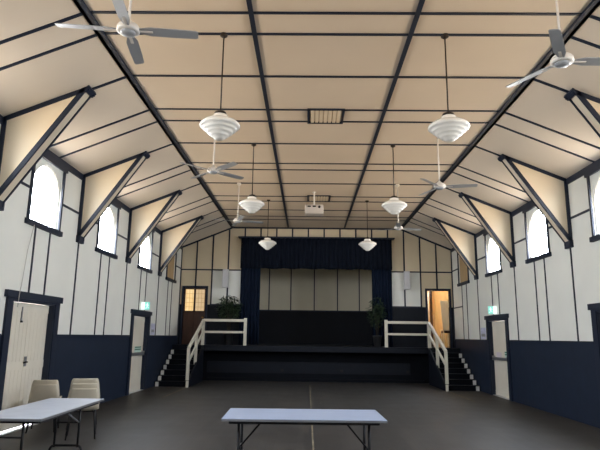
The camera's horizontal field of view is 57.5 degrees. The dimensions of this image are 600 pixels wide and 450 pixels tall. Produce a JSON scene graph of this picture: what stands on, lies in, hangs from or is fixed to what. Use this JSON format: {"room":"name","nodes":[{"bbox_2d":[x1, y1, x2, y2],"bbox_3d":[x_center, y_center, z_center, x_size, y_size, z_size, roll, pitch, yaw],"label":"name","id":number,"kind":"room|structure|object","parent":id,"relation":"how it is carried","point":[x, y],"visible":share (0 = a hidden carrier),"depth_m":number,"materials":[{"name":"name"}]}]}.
{"room":"community hall","nodes":[
{"label":"community hall","id":0,"kind":"room"},
{"bbox_2d":[0,124,181,403],"bbox_3d":[-4.617,1.119,9.963,0.150,4.770,28.450,1,-12,1],"label":"wall","id":1,"kind":"structure","parent":0,"point":[105,359],"depth_m":11.62,"materials":[{"name":"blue paint"}]},
{"bbox_2d":[0,289,62,435],"bbox_3d":[-4.661,2.268,9.194,0.310,2.210,1.940,1,-12,1],"label":"door","id":2,"kind":"structure","parent":1,"relation":"in","point":[29,329],"depth_m":9.21,"materials":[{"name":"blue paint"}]},
{"bbox_2d":[24,152,68,236],"bbox_3d":[-4.533,-0.578,9.793,0.130,1.370,1.320,1,-12,1],"label":"window","id":3,"kind":"structure","parent":1,"relation":"in","point":[57,175],"depth_m":10.06,"materials":[{"name":"blue paint"}]},
{"bbox_2d":[17,225,34,306],"bbox_3d":[-4.501,0.650,8.955,0.056,1.391,0.262,1,-12,1],"label":"cord","id":4,"kind":"object","parent":3,"relation":"hanging from","point":[34,225],"visible":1,"depth_m":8.97,"materials":[{"name":"fabric"}]},
{"bbox_2d":[0,85,96,210],"bbox_3d":[-3.913,-1.194,8.359,1.354,1.960,0.270,1,-12,1],"label":"bracket","id":5,"kind":"object","parent":1,"relation":"attached to","point":[27,134],"visible":0.98,"depth_m":8.32,"materials":[{"name":"beige paint"}]},
{"bbox_2d":[0,114,182,343],"bbox_3d":[-4.546,0.111,8.070,0.030,3.550,24.340,1,-12,1],"label":"trim","id":6,"kind":"structure","parent":1,"relation":"attached to","point":[72,170],"depth_m":12.12,"materials":[{"name":"blue paint"}]},
{"bbox_2d":[95,200,120,258],"bbox_3d":[-4.494,0.031,12.781,0.130,1.370,1.320,1,-12,1],"label":"window","id":7,"kind":"structure","parent":1,"relation":"in","point":[113,210],"depth_m":13.19,"materials":[{"name":"blue paint"}]},
{"bbox_2d":[76,151,149,243],"bbox_3d":[-3.873,-0.587,11.338,1.354,1.960,0.270,1,-12,1],"label":"bracket","id":8,"kind":"object","parent":1,"relation":"attached to","point":[100,187],"visible":0.98,"depth_m":11.29,"materials":[{"name":"beige paint"}]},
{"bbox_2d":[125,309,151,395],"bbox_3d":[-4.581,3.491,15.190,0.310,2.210,1.860,1,-12,1],"label":"door","id":9,"kind":"structure","parent":1,"relation":"in","point":[137,365],"depth_m":15.40,"materials":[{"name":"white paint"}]},
{"bbox_2d":[137,228,154,273],"bbox_3d":[-4.454,0.641,15.769,0.130,1.370,1.320,1,-12,1],"label":"window","id":10,"kind":"structure","parent":1,"relation":"in","point":[150,243],"depth_m":16.20,"materials":[{"name":"blue paint"}]},
{"bbox_2d":[141,302,150,309],"bbox_3d":[-4.346,2.279,15.412,0.250,0.230,0.062,1,-12,1],"label":"exit sign","id":11,"kind":"object","parent":1,"relation":"attached to","point":[144,305],"visible":0.99,"depth_m":15.38,"materials":[{"name":"white paint"}]},
{"bbox_2d":[150,323,154,334],"bbox_3d":[-4.458,3.158,16.573,0.007,0.340,0.420,1,-12,1],"label":"poster","id":12,"kind":"object","parent":1,"relation":"attached to","point":[152,324],"visible":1,"depth_m":16.53,"materials":[{"name":"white paper"}]},
{"bbox_2d":[125,190,181,263],"bbox_3d":[-3.833,0.025,14.335,1.354,1.960,0.270,1,-12,1],"label":"bracket","id":13,"kind":"object","parent":1,"relation":"attached to","point":[143,218],"visible":0.98,"depth_m":14.28,"materials":[{"name":"beige paint"}]},
{"bbox_2d":[165,253,176,282],"bbox_3d":[-4.404,1.251,18.757,0.110,1.370,1.320,1,-12,1],"label":"window","id":14,"kind":"structure","parent":1,"relation":"in","point":[170,267],"depth_m":18.90,"materials":[{"name":"blue paint"}]},
{"bbox_2d":[167,256,174,278],"bbox_3d":[-4.450,1.275,18.753,0.020,1.140,1.080,1,-12,1],"label":"blind","id":15,"kind":"object","parent":14,"relation":"attached to","point":[170,267],"depth_m":18.90,"materials":[{"name":"beige fabric"}]},
{"bbox_2d":[158,215,203,275],"bbox_3d":[-3.793,0.645,17.373,1.354,1.960,0.270,1,-12,1],"label":"bracket","id":16,"kind":"object","parent":1,"relation":"attached to","point":[173,238],"visible":0.98,"depth_m":17.32,"materials":[{"name":"beige paint"}]},
{"bbox_2d":[0,0,599,248],"bbox_3d":[0.471,-1.584,10.371,10.260,0.941,28.600,1,-12,1],"label":"ceiling","id":17,"kind":"structure","parent":0,"point":[69,69],"depth_m":9.03,"materials":[{"name":"beige paint"}]},
{"bbox_2d":[55,0,198,63],"bbox_3d":[-1.695,-2.406,5.515,1.022,1.086,1.022,-8,-15,38],"label":"ceiling fan","id":18,"kind":"object","parent":17,"relation":"hanging from","point":[125,27],"visible":1,"depth_m":5.42,"materials":[{"name":"white metal"}]},
{"bbox_2d":[72,0,233,227],"bbox_3d":[-2.670,-2.337,8.545,0.110,0.035,24.340,1,-12,1],"label":"ceiling beam","id":19,"kind":"structure","parent":17,"relation":"attached to","point":[80,4],"depth_m":8.96,"materials":[{"name":"blue paint"}]},
{"bbox_2d":[180,139,243,179],"bbox_3d":[-1.584,-1.466,10.119,1.022,1.086,1.022,1,-12,1],"label":"ceiling fan","id":20,"kind":"object","parent":17,"relation":"hanging from","point":[213,169],"visible":0.91,"depth_m":9.98,"materials":[{"name":"white metal"}]},
{"bbox_2d":[199,32,239,140],"bbox_3d":[-1.035,-1.834,7.226,0.528,1.506,0.528,1,-12,1],"label":"pendant lamp","id":21,"kind":"object","parent":17,"relation":"hanging from","point":[219,126],"visible":1,"depth_m":7.00,"materials":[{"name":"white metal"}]},
{"bbox_2d":[215,182,263,225],"bbox_3d":[-1.627,-0.583,14.451,1.022,1.086,1.022,-5,-13,28],"label":"ceiling fan","id":22,"kind":"object","parent":17,"relation":"hanging from","point":[237,219],"visible":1,"depth_m":14.41,"materials":[{"name":"white metal"}]},
{"bbox_2d":[239,144,264,213],"bbox_3d":[-0.989,-0.974,11.440,0.528,1.506,0.528,1,-12,1],"label":"pendant lamp","id":23,"kind":"object","parent":17,"relation":"hanging from","point":[251,204],"visible":1,"depth_m":11.21,"materials":[{"name":"white glass"}]},
{"bbox_2d":[246,0,288,227],"bbox_3d":[-0.593,-2.323,8.515,0.062,0.022,24.340,1,-12,1],"label":"ceiling beam","id":24,"kind":"structure","parent":17,"relation":"attached to","point":[249,2],"depth_m":8.89,"materials":[{"name":"blue paint"}]},
{"bbox_2d":[259,200,275,249],"bbox_3d":[-0.946,-0.009,16.172,0.528,1.506,0.528,1,-12,1],"label":"pendant lamp","id":25,"kind":"object","parent":17,"relation":"hanging from","point":[267,243],"visible":1,"depth_m":15.94,"materials":[{"name":"white glass"}]},
{"bbox_2d":[0,11,599,250],"bbox_3d":[0.453,-1.801,9.009,9.960,0.820,23.135,1,-12,1],"label":"trim","id":26,"kind":"structure","parent":17,"relation":"attached to","point":[591,16],"depth_m":9.72,"materials":[{"name":"blue paint"}]},
{"bbox_2d":[305,191,323,215],"bbox_3d":[0.397,-0.605,15.279,0.520,0.660,0.393,1,-12,1],"label":"projector","id":27,"kind":"object","parent":17,"relation":"hanging from","point":[310,210],"visible":1,"depth_m":15.08,"materials":[{"name":"white paint"}]},
{"bbox_2d":[307,195,330,201],"bbox_3d":[0.550,-0.775,16.023,0.670,0.026,0.660,1,-12,1],"label":"ceiling vent","id":28,"kind":"object","parent":17,"relation":"in","point":[310,198],"visible":0.95,"depth_m":15.99,"materials":[{"name":"blue paint"}]},
{"bbox_2d":[307,108,344,123],"bbox_3d":[0.470,-1.994,10.051,0.670,0.026,0.660,1,-12,1],"label":"ceiling vent","id":29,"kind":"object","parent":17,"relation":"in","point":[313,114],"visible":1,"depth_m":10.01,"materials":[{"name":"blue paint"}]},
{"bbox_2d":[359,200,376,250],"bbox_3d":[1.984,0.020,16.127,0.528,1.506,0.528,1,-12,1],"label":"pendant lamp","id":30,"kind":"object","parent":17,"relation":"hanging from","point":[367,244],"visible":1,"depth_m":15.90,"materials":[{"name":"white glass"}]},
{"bbox_2d":[344,0,424,228],"bbox_3d":[1.493,-2.302,8.483,0.062,0.022,24.340,1,-12,1],"label":"ceiling beam","id":31,"kind":"structure","parent":17,"relation":"attached to","point":[421,2],"depth_m":8.80,"materials":[{"name":"blue paint"}]},
{"bbox_2d":[381,145,406,214],"bbox_3d":[1.951,-0.945,11.395,0.528,1.506,0.528,1,-12,1],"label":"pendant lamp","id":32,"kind":"object","parent":17,"relation":"hanging from","point":[394,206],"visible":1,"depth_m":11.15,"materials":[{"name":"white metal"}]},
{"bbox_2d":[380,184,421,230],"bbox_3d":[2.718,-0.456,14.421,1.060,1.236,1.224,5,-12,-19],"label":"ceiling fan","id":33,"kind":"object","parent":17,"relation":"hanging from","point":[398,226],"visible":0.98,"depth_m":14.32,"materials":[{"name":"white metal"}]},
{"bbox_2d":[418,138,477,195],"bbox_3d":[2.792,-1.274,10.403,1.060,1.236,1.224,-1,-12,10],"label":"ceiling fan","id":34,"kind":"object","parent":17,"relation":"hanging from","point":[439,185],"visible":0.88,"depth_m":10.26,"materials":[{"name":"grey metal"}]},
{"bbox_2d":[428,33,469,142],"bbox_3d":[1.930,-1.804,7.181,0.528,1.506,0.528,1,-12,1],"label":"pendant lamp","id":35,"kind":"object","parent":17,"relation":"hanging from","point":[449,127],"visible":1,"depth_m":6.95,"materials":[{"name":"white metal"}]},
{"bbox_2d":[401,0,599,227],"bbox_3d":[3.569,-2.275,8.450,0.110,0.035,24.340,1,-12,1],"label":"ceiling beam","id":36,"kind":"structure","parent":17,"relation":"attached to","point":[593,5],"depth_m":9.03,"materials":[{"name":"blue paint"}]},
{"bbox_2d":[506,0,599,86],"bbox_3d":[2.852,-2.227,5.724,1.060,1.236,1.224,1,-12,1],"label":"ceiling fan","id":37,"kind":"object","parent":17,"relation":"hanging from","point":[561,59],"visible":1,"depth_m":5.57,"materials":[{"name":"white metal"}]},
{"bbox_2d":[0,380,599,449],"bbox_3d":[0.379,3.158,7.409,10.260,0.122,24.690,1,-12,1],"label":"floor","id":38,"kind":"structure","parent":0,"point":[419,416],"depth_m":9.95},
{"bbox_2d":[25,384,58,432],"bbox_3d":[-4.171,2.974,8.943,0.464,0.745,0.496,4,-12,-15],"label":"chair","id":39,"kind":"object","parent":38,"relation":"on","point":[38,392],"visible":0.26,"depth_m":8.78,"materials":[{"name":"beige plastic"}]},
{"bbox_2d":[26,380,61,426],"bbox_3d":[-4.178,2.911,8.986,0.464,0.745,0.496,4,-12,-15],"label":"chair","id":40,"kind":"object","parent":39,"relation":"on","point":[35,382],"visible":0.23,"depth_m":8.83,"materials":[{"name":"beige plastic"}]},
{"bbox_2d":[0,398,103,449],"bbox_3d":[-2.849,2.405,6.069,0.688,0.740,1.768,1,-12,0],"label":"folding table","id":41,"kind":"object","parent":38,"relation":"on","point":[45,410],"visible":1,"depth_m":6.01,"materials":[{"name":"white plastic"}]},
{"bbox_2d":[64,388,98,440],"bbox_3d":[-3.342,2.878,8.421,0.464,0.745,0.496,5,-12,-19],"label":"chair","id":42,"kind":"object","parent":38,"relation":"on","point":[75,392],"visible":0.59,"depth_m":8.28,"materials":[{"name":"beige plastic"}]},
{"bbox_2d":[65,383,99,434],"bbox_3d":[-3.351,2.815,8.463,0.464,0.745,0.496,5,-12,-19],"label":"chair","id":43,"kind":"object","parent":42,"relation":"on","point":[74,385],"visible":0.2,"depth_m":8.31,"materials":[{"name":"beige plastic"}]},
{"bbox_2d":[66,378,99,426],"bbox_3d":[-3.360,2.752,8.505,0.464,0.745,0.496,5,-12,-19],"label":"chair","id":44,"kind":"object","parent":42,"relation":"on","point":[74,380],"visible":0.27,"depth_m":8.36,"materials":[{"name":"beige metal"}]},
{"bbox_2d":[154,345,203,387],"bbox_3d":[-3.890,4.528,17.750,1.085,1.220,2.310,1,-12,1],"label":"stairs","id":45,"kind":"structure","parent":38,"relation":"on","point":[173,373],"depth_m":17.65,"materials":[{"name":"blue paint"}]},
{"bbox_2d":[185,318,246,379],"bbox_3d":[-2.674,4.002,17.947,1.570,1.960,2.342,1,-12,1],"label":"handrail","id":46,"kind":"object","parent":45,"relation":"on","point":[202,324],"visible":0.98,"depth_m":19.01,"materials":[{"name":"beige paint"}]},
{"bbox_2d":[221,408,387,449],"bbox_3d":[0.035,2.383,5.780,1.663,0.740,0.823,1,-12,-1],"label":"folding table","id":47,"kind":"object","parent":38,"relation":"on","point":[238,416],"visible":1,"depth_m":5.65,"materials":[{"name":"plastic"}]},
{"bbox_2d":[428,348,479,390],"bbox_3d":[4.934,4.615,17.615,1.085,1.220,2.310,1,-12,1],"label":"stairs","id":48,"kind":"structure","parent":38,"relation":"on","point":[460,376],"depth_m":17.52,"materials":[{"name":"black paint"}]},
{"bbox_2d":[384,320,448,383],"bbox_3d":[3.725,4.065,17.849,1.590,1.960,2.342,1,-12,1],"label":"handrail","id":49,"kind":"object","parent":48,"relation":"on","point":[430,328],"visible":0.99,"depth_m":18.89,"materials":[{"name":"beige paint"}]},
{"bbox_2d":[202,351,428,382],"bbox_3d":[0.546,4.971,19.489,9.960,1.160,0.290,1,-12,1],"label":"wall","id":50,"kind":"structure","parent":0,"point":[419,363],"depth_m":19.36,"materials":[{"name":"blue paint"}]},
{"bbox_2d":[207,361,409,374],"bbox_3d":[0.292,5.048,19.309,7.180,0.390,0.038,1,-12,1],"label":"trim","id":51,"kind":"structure","parent":50,"relation":"attached to","point":[212,366],"depth_m":19.30,"materials":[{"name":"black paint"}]},
{"bbox_2d":[206,377,424,382],"bbox_3d":[0.537,5.456,19.217,7.680,0.100,0.050,1,-12,1],"label":"baseboard","id":52,"kind":"structure","parent":50,"relation":"attached to","point":[207,378],"depth_m":19.19,"materials":[{"name":"blue paint"}]},
{"bbox_2d":[178,228,453,347],"bbox_3d":[0.582,2.233,20.052,9.960,4.310,0.120,1,-12,1],"label":"wall","id":53,"kind":"structure","parent":0,"point":[411,243],"depth_m":20.10,"materials":[{"name":"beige paint"}]},
{"bbox_2d":[179,286,207,344],"bbox_3d":[-3.847,3.269,19.885,0.950,2.100,0.150,1,-12,1],"label":"door","id":54,"kind":"structure","parent":53,"relation":"in","point":[194,300],"depth_m":19.90,"materials":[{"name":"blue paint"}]},
{"bbox_2d":[222,269,228,287],"bbox_3d":[-2.708,1.951,19.956,0.210,0.660,0.240,1,-12,1],"label":"wall speaker","id":55,"kind":"object","parent":53,"relation":"attached to","point":[225,279],"visible":1,"depth_m":19.85,"materials":[{"name":"grey plastic"}]},
{"bbox_2d":[238,268,260,344],"bbox_3d":[-1.817,2.671,19.827,0.720,3.260,0.130,1,-12,1],"label":"curtain","id":56,"kind":"object","parent":53,"relation":"hanging from","point":[250,278],"visible":0.9,"depth_m":19.78,"materials":[{"name":"blue fabric"}]},
{"bbox_2d":[238,236,394,269],"bbox_3d":[0.593,1.048,20.052,5.720,1.177,0.325,1,-12,1],"label":"valance","id":57,"kind":"object","parent":53,"relation":"hanging from","point":[333,253],"visible":0.95,"depth_m":19.98,"materials":[{"name":"blue fabric"}]},
{"bbox_2d":[182,228,450,307],"bbox_3d":[0.589,1.548,20.121,9.900,2.880,0.020,1,-12,1],"label":"trim","id":58,"kind":"structure","parent":53,"relation":"attached to","point":[196,269],"depth_m":20.12,"materials":[{"name":"blue paint"}]},
{"bbox_2d":[404,271,409,289],"bbox_3d":[3.871,2.016,19.855,0.210,0.660,0.240,1,-12,1],"label":"wall speaker","id":59,"kind":"object","parent":53,"relation":"attached to","point":[406,273],"visible":1,"depth_m":19.73,"materials":[{"name":"grey plastic"}]},
{"bbox_2d":[259,268,372,344],"bbox_3d":[0.633,3.028,23.947,9.960,4.310,0.150,1,-12,1],"label":"wall","id":60,"kind":"structure","parent":0,"point":[275,327],"depth_m":23.75,"materials":[{"name":"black paint"}]},
{"bbox_2d":[260,269,368,311],"bbox_3d":[0.605,2.325,24.004,5.872,2.910,0.020,1,-12,1],"label":"trim","id":61,"kind":"structure","parent":60,"relation":"attached to","point":[314,310],"depth_m":23.79,"materials":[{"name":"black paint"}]},
{"bbox_2d":[172,344,459,353],"bbox_3d":[0.574,4.757,21.171,9.960,0.190,4.600,1,-12,1],"label":"floor","id":62,"kind":"structure","parent":0,"point":[261,347],"depth_m":18.93,"materials":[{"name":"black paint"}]},
{"bbox_2d":[216,295,242,344],"bbox_3d":[-2.557,3.376,19.528,1.074,1.780,0.516,1,-12,1],"label":"potted plant","id":63,"kind":"object","parent":62,"relation":"on","point":[228,337],"visible":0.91,"depth_m":19.53,"materials":[{"name":"green plant"}]},
{"bbox_2d":[366,297,387,346],"bbox_3d":[2.726,3.425,19.378,0.868,1.759,0.470,1,-12,1],"label":"potted plant","id":64,"kind":"object","parent":62,"relation":"on","point":[377,340],"visible":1,"depth_m":19.35,"materials":[{"name":"green plant"}]},
{"bbox_2d":[372,269,392,346],"bbox_3d":[2.968,2.719,19.754,0.730,3.260,0.130,1,-12,1],"label":"curtain","id":65,"kind":"object","parent":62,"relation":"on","point":[381,279],"visible":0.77,"depth_m":19.76,"materials":[{"name":"blue fabric"}]},
{"bbox_2d":[440,329,449,347],"bbox_3d":[5.353,4.163,20.055,0.300,0.650,0.400,1,-12,1],"label":"side table","id":66,"kind":"object","parent":62,"relation":"on","point":[443,331],"visible":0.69,"depth_m":19.94,"materials":[{"name":"brown wood"}]},
{"bbox_2d":[440,301,448,329],"bbox_3d":[5.349,3.326,20.210,0.310,1.048,0.030,1,-12,1],"label":"leaning board","id":67,"kind":"object","parent":66,"relation":"on","point":[444,305],"visible":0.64,"depth_m":20.21,"materials":[{"name":"beige wood"}]},
{"bbox_2d":[427,291,449,347],"bbox_3d":[4.597,2.794,21.395,1.960,3.850,2.840,1,-12,1],"label":"wall","id":68,"kind":"structure","parent":0,"point":[437,296],"depth_m":21.92,"materials":[{"name":"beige paint"}]},
{"bbox_2d":[429,291,433,346],"bbox_3d":[5.192,3.206,22.630,0.540,3.550,0.040,1,-12,1],"label":"trim","id":69,"kind":"structure","parent":68,"relation":"attached to","point":[430,292],"depth_m":22.52,"materials":[{"name":"white wood"}]},
{"bbox_2d":[425,288,452,347],"bbox_3d":[5.006,3.426,20.091,0.930,2.100,0.848,1,-12,1],"label":"door frame","id":70,"kind":"structure","parent":68,"relation":"in","point":[426,290],"depth_m":19.77,"materials":[{"name":"blue paint"}]},
{"bbox_2d":[452,171,599,427],"bbox_3d":[5.491,1.219,9.809,0.150,4.770,28.450,1,-12,1],"label":"wall","id":71,"kind":"structure","parent":0,"point":[560,379],"depth_m":12.00,"materials":[{"name":"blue paint"}]},
{"bbox_2d":[432,217,478,279],"bbox_3d":[4.903,0.731,17.240,1.354,1.960,0.270,1,-12,1],"label":"bracket","id":72,"kind":"object","parent":71,"relation":"attached to","point":[464,243],"visible":0.99,"depth_m":17.18,"materials":[{"name":"beige paint"}]},
{"bbox_2d":[457,253,469,286],"bbox_3d":[5.544,1.349,18.605,0.110,1.370,1.320,1,-12,1],"label":"window","id":73,"kind":"structure","parent":71,"relation":"in","point":[464,271],"depth_m":18.71,"materials":[{"name":"blue paint"}]},
{"bbox_2d":[459,256,467,282],"bbox_3d":[5.589,1.374,18.600,0.020,1.140,1.080,1,-12,1],"label":"blind","id":74,"kind":"object","parent":73,"relation":"attached to","point":[463,268],"depth_m":18.68,"materials":[{"name":"beige fabric"}]},
{"bbox_2d":[481,328,485,338],"bbox_3d":[5.493,3.251,16.396,0.007,0.340,0.470,1,-12,1],"label":"poster","id":75,"kind":"object","parent":71,"relation":"attached to","point":[483,330],"visible":1,"depth_m":16.37,"materials":[{"name":"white paper"}]},
{"bbox_2d":[458,192,515,267],"bbox_3d":[4.862,0.111,14.203,1.354,1.960,0.270,1,-12,1],"label":"bracket","id":76,"kind":"object","parent":71,"relation":"attached to","point":[497,222],"visible":0.98,"depth_m":14.14,"materials":[{"name":"beige paint"}]},
{"bbox_2d":[487,306,496,313],"bbox_3d":[5.363,2.375,15.264,0.250,0.230,0.062,1,-12,1],"label":"exit sign","id":77,"kind":"object","parent":71,"relation":"attached to","point":[490,309],"visible":1,"depth_m":15.24,"materials":[{"name":"white paint"}]},
{"bbox_2d":[483,230,501,276],"bbox_3d":[5.514,0.740,15.617,0.130,1.370,1.320,1,-12,1],"label":"window","id":78,"kind":"structure","parent":71,"relation":"in","point":[487,249],"depth_m":16.06,"materials":[{"name":"blue paint"}]},
{"bbox_2d":[484,314,512,400],"bbox_3d":[5.567,3.592,15.034,0.310,2.210,1.860,1,-12,1],"label":"door","id":79,"kind":"structure","parent":71,"relation":"in","point":[497,326],"depth_m":15.22,"materials":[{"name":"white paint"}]},
{"bbox_2d":[450,159,599,347],"bbox_3d":[5.382,0.209,7.919,0.030,3.550,24.340,1,-12,1],"label":"trim","id":80,"kind":"structure","parent":71,"relation":"attached to","point":[580,173],"depth_m":12.66,"materials":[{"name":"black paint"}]},
{"bbox_2d":[498,154,573,248],"bbox_3d":[4.823,-0.501,11.204,1.354,1.960,0.270,1,-12,1],"label":"bracket","id":81,"kind":"object","parent":71,"relation":"attached to","point":[548,191],"visible":0.99,"depth_m":11.15,"materials":[{"name":"beige paint"}]},
{"bbox_2d":[522,202,551,263],"bbox_3d":[5.475,0.130,12.629,0.130,1.370,1.320,1,-12,1],"label":"window","id":82,"kind":"structure","parent":71,"relation":"in","point":[530,214],"depth_m":13.02,"materials":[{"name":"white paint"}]},
{"bbox_2d":[564,88,599,137],"bbox_3d":[4.783,-1.108,8.226,1.354,1.960,0.270,1,-12,1],"label":"bracket","id":83,"kind":"object","parent":71,"relation":"attached to","point":[588,106],"visible":0.94,"depth_m":8.30,"materials":[{"name":"beige paint"}]},
{"bbox_2d":[584,162,599,241],"bbox_3d":[5.435,-0.480,9.641,0.130,1.370,1.320,1,-12,1],"label":"window","id":84,"kind":"structure","parent":71,"relation":"in","point":[595,179],"depth_m":10.11,"materials":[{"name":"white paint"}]},
{"bbox_2d":[587,303,599,407],"bbox_3d":[5.488,2.368,9.038,0.310,2.210,1.940,1,-12,1],"label":"door frame","id":85,"kind":"structure","parent":71,"relation":"in","point":[594,308],"depth_m":9.91,"materials":[{"name":"blue paint"}]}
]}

